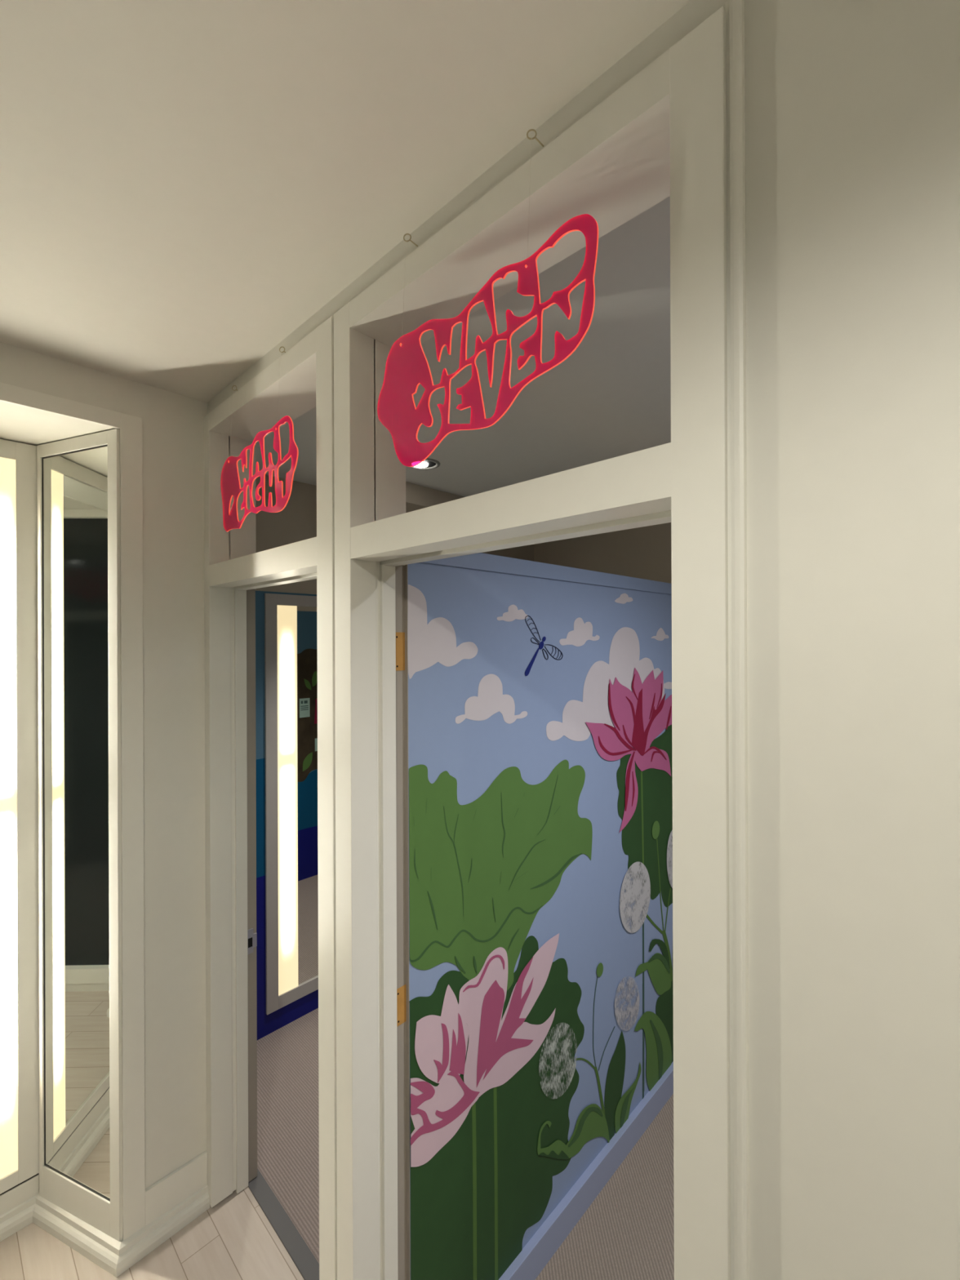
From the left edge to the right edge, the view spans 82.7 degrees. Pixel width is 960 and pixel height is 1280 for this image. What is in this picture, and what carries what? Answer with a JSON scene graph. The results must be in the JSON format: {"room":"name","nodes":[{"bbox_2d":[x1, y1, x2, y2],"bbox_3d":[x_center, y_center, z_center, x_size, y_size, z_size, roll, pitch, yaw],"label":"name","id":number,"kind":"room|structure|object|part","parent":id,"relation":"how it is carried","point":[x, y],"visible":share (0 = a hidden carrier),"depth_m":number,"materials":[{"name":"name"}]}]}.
{"room":"hospital corridor","nodes":[
{"label":"hospital corridor","id":0,"kind":"room"},
{"bbox_2d":[0,342,207,1189],"bbox_3d":[-1.567,0.546,1.366,0.445,2.620,1.550,0,0,44],"label":"wall","id":1,"kind":"structure","parent":0,"point":[173,423],"depth_m":1.68,"materials":[{"name":"beige paint"}]},
{"bbox_2d":[0,439,39,1215],"bbox_3d":[-1.664,0.576,1.443,0.012,2.371,0.780,0,0,44],"label":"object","id":2,"kind":"object","parent":1,"relation":"attached to","point":[19,775],"visible":1,"depth_m":1.68,"materials":[{"name":"paint"}]},
{"bbox_2d":[0,382,145,1240],"bbox_3d":[-1.417,0.574,1.195,0.010,2.463,1.193,0,0,44],"label":"trim","id":3,"kind":"structure","parent":1,"relation":"attached to","point":[130,427],"depth_m":1.60,"materials":[{"name":"paint"}]},
{"bbox_2d":[36,428,122,1242],"bbox_3d":[-1.214,0.572,1.650,0.366,2.366,0.012,0,0,22],"label":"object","id":4,"kind":"object","parent":1,"relation":"attached to","point":[78,477],"visible":1,"depth_m":1.65,"materials":[{"name":"paint"}]},
{"bbox_2d":[0,1151,209,1277],"bbox_3d":[-1.506,1.723,1.330,0.387,0.166,1.480,0,0,44],"label":"baseboard","id":5,"kind":"structure","parent":1,"relation":"attached to","point":[175,1201],"depth_m":1.65,"materials":[{"name":"paint"}]},
{"bbox_2d":[255,591,318,1039],"bbox_3d":[-0.451,0.828,3.142,0.100,2.110,2.330,0,0,44],"label":"wall","id":6,"kind":"structure","parent":0,"point":[270,1023],"depth_m":2.50,"materials":[{"name":"blue paint"}]},
{"bbox_2d":[264,593,318,1014],"bbox_3d":[-0.676,0.754,2.831,0.013,1.940,0.890,0,0,44],"label":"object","id":7,"kind":"object","parent":6,"relation":"attached to","point":[291,660],"visible":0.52,"depth_m":2.60,"materials":[{"name":"paint"}]},
{"bbox_2d":[297,605,318,986],"bbox_3d":[-0.641,0.750,2.872,0.004,1.830,0.684,0,0,44],"label":"mirror glass","id":8,"kind":"object","parent":7,"relation":"attached to","point":[307,660],"depth_m":2.66,"materials":[{"name":"silver glass"}]},
{"bbox_2d":[0,1008,674,1279],"bbox_3d":[0.700,1.838,0.831,4.967,0.080,4.040,0,0,44],"label":"floor","id":9,"kind":"structure","parent":0,"point":[233,1239],"depth_m":1.70,"materials":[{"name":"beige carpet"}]},
{"bbox_2d":[0,0,690,402],"bbox_3d":[-0.061,-0.800,-0.131,4.700,0.060,1.610,0,0,44],"label":"ceiling","id":10,"kind":"structure","parent":0,"point":[185,184],"depth_m":0.84,"materials":[{"name":"paint"}]},
{"bbox_2d":[220,360,298,531],"bbox_3d":[-0.585,-0.513,1.433,0.462,0.413,0.014,0,0,44],"label":"sign","id":11,"kind":"object","parent":10,"relation":"hanging from","point":[230,486],"visible":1,"depth_m":1.42,"materials":[{"name":"pink plastic"}]},
{"bbox_3d":[-0.589,-0.422,1.429,0.462,0.231,0.003,0,0,44],"label":"sign panel","id":12,"kind":"part","parent":11,"relation":"part of","materials":[{"name":"pink plastic"}]},
{"bbox_2d":[377,147,598,466],"bbox_3d":[-0.018,-0.525,0.880,0.487,0.432,0.014,0,0,44],"label":"sign","id":13,"kind":"object","parent":10,"relation":"hanging from","point":[406,366],"visible":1,"depth_m":0.86,"materials":[{"name":"pink plastic"}]},
{"bbox_2d":[255,195,671,497],"bbox_3d":[1.276,-0.804,1.434,4.967,0.060,2.360,0,0,44],"label":"ceiling","id":14,"kind":"structure","parent":0,"point":[611,397],"depth_m":1.64,"materials":[{"name":"paint"}]},
{"bbox_2d":[410,457,439,469],"bbox_3d":[-0.247,-0.762,2.373,0.148,0.012,0.148,0,0,44],"label":"recessed light","id":15,"kind":"object","parent":14,"relation":"in","point":[428,464],"visible":0.7,"depth_m":2.38,"materials":[{"name":"white"}]},
{"bbox_2d":[255,474,671,594],"bbox_3d":[1.327,0.521,1.480,4.967,2.710,2.430,0,0,44],"label":"wall","id":16,"kind":"structure","parent":0,"point":[644,552],"depth_m":3.30,"materials":[{"name":"paint"}]},
{"bbox_2d":[405,481,463,512],"bbox_3d":[-0.220,-0.719,3.051,0.367,0.098,1.170,0,0,44],"label":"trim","id":17,"kind":"structure","parent":16,"relation":"attached to","point":[417,496],"depth_m":2.74,"materials":[{"name":"paint"}]},
{"bbox_2d":[407,562,672,1253],"bbox_3d":[0.632,0.815,2.099,0.032,2.087,2.314,0,0,44],"label":"wall partition","id":18,"kind":"structure","parent":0,"point":[584,908],"depth_m":1.69,"materials":[{"name":"blue paint"}]},
{"bbox_2d":[407,584,673,1279],"bbox_3d":[0.386,0.826,1.819,0.004,1.987,1.573,0,0,44],"label":"wall mural","id":19,"kind":"object","parent":18,"relation":"attached to","point":[494,1076],"visible":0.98,"depth_m":1.51,"materials":[{"name":"paint"}]},
{"bbox_2d":[422,552,671,594],"bbox_3d":[0.642,-0.208,2.087,0.006,0.045,2.313,0,0,44],"label":"trim","id":20,"kind":"structure","parent":18,"relation":"attached to","point":[480,561],"depth_m":1.63,"materials":[{"name":"blue paint"}]},
{"bbox_2d":[498,1061,673,1279],"bbox_3d":[0.655,1.776,2.080,0.023,0.104,2.313,0,0,44],"label":"baseboard","id":21,"kind":"structure","parent":18,"relation":"attached to","point":[543,1245],"depth_m":1.75,"materials":[{"name":"blue paint"}]},
{"bbox_2d":[207,0,959,1279],"bbox_3d":[0.397,0.544,0.620,5.100,2.630,0.140,0,0,44],"label":"wall","id":22,"kind":"structure","parent":0,"point":[852,107],"depth_m":0.55,"materials":[{"name":"beige paint"}]},
{"bbox_2d":[204,315,337,1279],"bbox_3d":[-0.552,0.541,1.534,0.782,2.517,0.149,0,0,44],"label":"door frame","id":23,"kind":"structure","parent":22,"relation":"in","point":[233,569],"depth_m":1.73,"materials":[{"name":"paint"}]},
{"bbox_3d":[-0.760,1.002,1.817,0.004,0.080,0.032,0,0,44],"label":"strike plate","id":24,"kind":"part","parent":23,"relation":"part of","materials":[{"name":"metal"}]},
{"bbox_2d":[248,1168,319,1279],"bbox_3d":[-0.200,1.825,1.283,1.623,0.053,0.048,0,0,44],"label":"trim","id":25,"kind":"structure","parent":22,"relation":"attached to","point":[296,1247],"depth_m":1.67,"materials":[{"name":"rubber"}]},
{"bbox_2d":[403,233,417,246],"bbox_3d":[-0.127,-0.743,1.012,0.030,0.020,0.008,0,0,-18],"label":"screw eye","id":26,"kind":"object","parent":22,"relation":"attached to","point":[413,242],"visible":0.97,"depth_m":1.01,"materials":[{"name":"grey metal"}]},
{"bbox_2d":[333,5,730,1279],"bbox_3d":[0.033,0.540,0.964,0.836,2.520,0.149,0,0,44],"label":"door frame","id":27,"kind":"structure","parent":22,"relation":"in","point":[661,135],"depth_m":0.83,"materials":[{"name":"paint"}]},
{"bbox_2d":[526,128,543,146],"bbox_3d":[0.084,-0.744,0.807,0.030,0.020,0.008,0,0,-18],"label":"screw eye","id":28,"kind":"object","parent":22,"relation":"attached to","point":[530,130],"visible":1,"depth_m":0.80,"materials":[{"name":"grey metal"}]},
{"bbox_2d":[725,0,749,1279],"bbox_3d":[0.294,0.532,0.618,0.020,2.535,0.010,0,0,44],"label":"trim","id":29,"kind":"structure","parent":22,"relation":"attached to","point":[735,9],"depth_m":0.61,"materials":[{"name":"paint"}]}
]}

